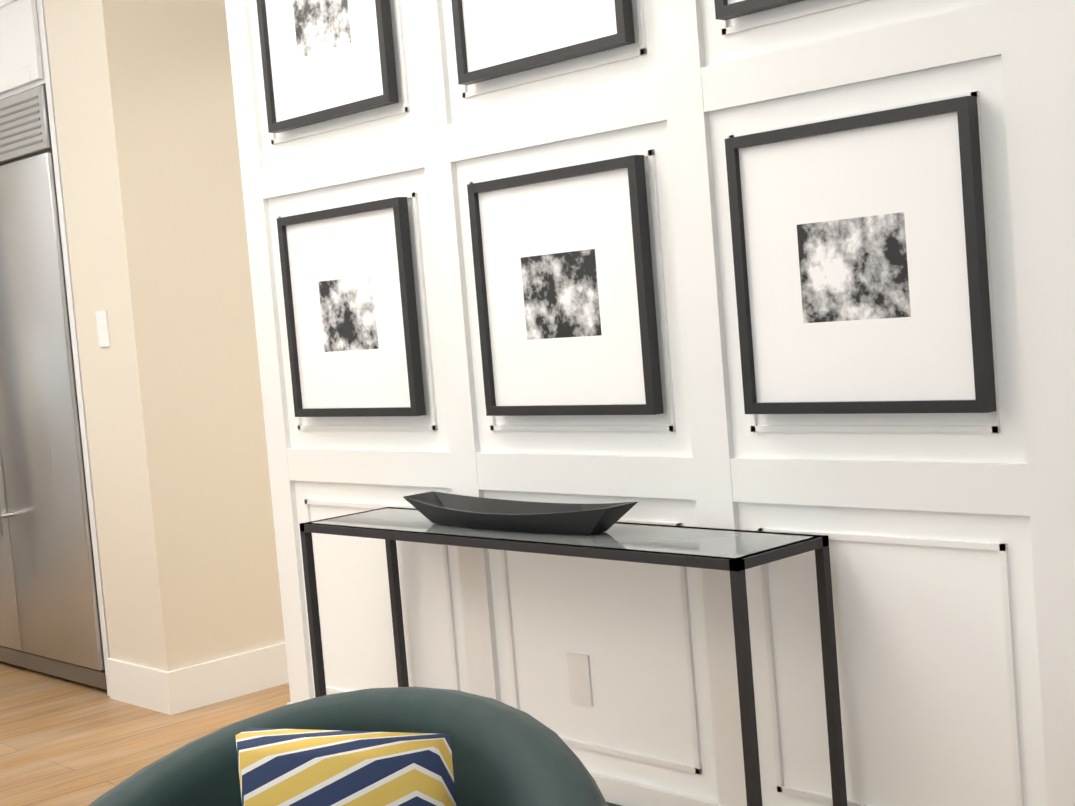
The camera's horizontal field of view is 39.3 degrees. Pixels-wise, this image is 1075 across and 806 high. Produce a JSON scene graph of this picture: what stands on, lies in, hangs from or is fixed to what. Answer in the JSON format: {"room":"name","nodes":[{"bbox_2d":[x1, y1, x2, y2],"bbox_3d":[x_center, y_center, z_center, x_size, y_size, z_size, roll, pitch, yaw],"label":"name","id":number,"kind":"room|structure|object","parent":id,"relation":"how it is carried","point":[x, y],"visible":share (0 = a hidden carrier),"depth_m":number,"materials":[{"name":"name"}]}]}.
{"room":"living room","nodes":[
{"label":"living room","id":0,"kind":"room"},
{"bbox_2d":[0,661,290,805],"bbox_3d":[-1.939,1.271,2.407,18.000,0.050,16.000,-8,5,-43],"label":"floor","id":1,"kind":"structure","parent":0,"point":[65,742],"depth_m":4.78,"materials":[{"name":"brown wood"}]},
{"bbox_2d":[0,0,109,695],"bbox_3d":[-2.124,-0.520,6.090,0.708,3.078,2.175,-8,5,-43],"label":"fridge","id":2,"kind":"object","parent":1,"relation":"on","point":[52,615],"visible":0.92,"depth_m":5.35,"materials":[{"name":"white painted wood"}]},
{"bbox_2d":[299,507,846,805],"bbox_3d":[0.017,0.650,3.361,0.280,0.745,1.395,-8,5,-43],"label":"console table","id":3,"kind":"object","parent":1,"relation":"on","point":[735,553],"visible":0.79,"depth_m":2.99,"materials":[{"name":"grey metal"}]},
{"bbox_2d":[403,491,636,534],"bbox_3d":[-0.053,0.247,3.374,0.170,0.064,0.680,-8,5,-43],"label":"decorative bowl","id":4,"kind":"object","parent":3,"relation":"on","point":[498,514],"visible":1,"depth_m":3.35,"materials":[{"name":"black ceramic"}]},
{"bbox_3d":[-1.295,1.403,-1.001,6.250,0.012,4.560,-8,5,-43],"label":"rug","id":5,"kind":"object","parent":1,"relation":"on","visible":0},
{"bbox_2d":[88,687,607,805],"bbox_3d":[-0.277,0.785,1.787,0.859,0.696,0.907,-8,5,-43],"label":"armchair","id":6,"kind":"object","parent":5,"relation":"on","point":[503,754],"visible":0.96,"depth_m":2.06,"materials":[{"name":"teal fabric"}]},
{"bbox_2d":[235,728,455,805],"bbox_3d":[-0.249,0.549,1.978,0.300,0.230,0.090,-3,4,22],"label":"decorative pillow","id":7,"kind":"object","parent":6,"relation":"on","point":[291,767],"visible":1,"depth_m":1.93,"materials":[{"name":"multicoloured fabric"}]},
{"bbox_2d":[43,0,1047,805],"bbox_3d":[-1.310,-0.234,0.526,16.650,3.080,12.370,-8,5,-43],"label":"wall","id":8,"kind":"structure","parent":0,"point":[145,118],"depth_m":3.60,"materials":[{"name":"white paint"}]},
{"bbox_2d":[96,310,110,346],"bbox_3d":[-1.451,-0.248,5.024,0.006,0.120,0.070,-8,5,-43],"label":"light switch","id":9,"kind":"object","parent":8,"relation":"attached to","point":[101,316],"depth_m":5.02,"materials":[{"name":"white plastic"}]},
{"bbox_2d":[106,658,161,712],"bbox_3d":[-1.359,0.956,5.101,0.015,0.140,0.380,-8,5,-43],"label":"baseboard","id":10,"kind":"structure","parent":8,"relation":"attached to","point":[131,683],"depth_m":5.10,"materials":[{"name":"white wood"}]},
{"bbox_2d":[158,646,273,714],"bbox_3d":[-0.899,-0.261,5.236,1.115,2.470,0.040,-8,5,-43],"label":"baseboard","id":11,"kind":"structure","parent":8,"relation":"attached to","point":[200,684],"depth_m":5.06,"materials":[{"name":"white"}]},
{"bbox_2d":[256,0,398,132],"bbox_3d":[-0.565,-1.020,3.926,0.030,0.550,0.540,-8,5,-43],"label":"picture frame","id":12,"kind":"object","parent":8,"relation":"attached to","point":[324,60],"visible":1,"depth_m":3.93,"materials":[{"name":"black"}]},
{"bbox_2d":[277,197,425,416],"bbox_3d":[-0.500,-0.239,3.975,0.030,0.550,0.540,-8,5,-43],"label":"picture frame","id":13,"kind":"object","parent":8,"relation":"attached to","point":[348,282],"visible":1,"depth_m":3.96,"materials":[{"name":"black"}]},
{"bbox_2d":[451,0,634,84],"bbox_3d":[-0.013,-1.028,3.340,0.030,0.550,0.540,-8,5,-43],"label":"picture frame","id":14,"kind":"object","parent":8,"relation":"attached to","point":[496,38],"visible":0.93,"depth_m":3.37,"materials":[{"name":"black"}]},
{"bbox_2d":[467,155,663,415],"bbox_3d":[0.052,-0.247,3.390,0.030,0.550,0.540,-8,5,-43],"label":"picture frame","id":15,"kind":"object","parent":8,"relation":"attached to","point":[564,283],"visible":0.98,"depth_m":3.37,"materials":[{"name":"black"}]},
{"bbox_2d":[566,652,592,706],"bbox_3d":[0.099,0.646,3.518,0.006,0.120,0.070,-8,5,-43],"label":"wall outlet","id":16,"kind":"object","parent":8,"relation":"attached to","point":[579,678],"depth_m":3.51,"materials":[{"name":"white plastic"}]},
{"bbox_2d":[225,0,1074,805],"bbox_3d":[0.020,-0.543,3.415,0.016,2.830,2.485,-8,5,-43],"label":"trim","id":17,"kind":"structure","parent":8,"relation":"attached to","point":[683,96],"depth_m":3.13,"materials":[{"name":"white paint"}]},
{"bbox_2d":[270,0,1074,805],"bbox_3d":[0.366,-0.134,3.107,0.020,2.280,3.430,-8,5,-43],"label":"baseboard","id":18,"kind":"structure","parent":8,"relation":"attached to","point":[614,790],"depth_m":2.51,"materials":[{"name":"white paint"}]},
{"bbox_2d":[714,0,803,19],"bbox_3d":[0.526,-1.036,2.769,0.030,0.550,0.540,-8,5,-43],"label":"picture frame","id":19,"kind":"object","parent":8,"relation":"attached to","point":[727,9],"visible":0.92,"depth_m":2.93,"materials":[{"name":"black wood"}]},
{"bbox_2d":[725,96,996,413],"bbox_3d":[0.590,-0.255,2.818,0.030,0.550,0.540,-8,5,-43],"label":"picture frame","id":20,"kind":"object","parent":8,"relation":"attached to","point":[860,263],"visible":0.98,"depth_m":2.79,"materials":[{"name":"black"}]}
]}

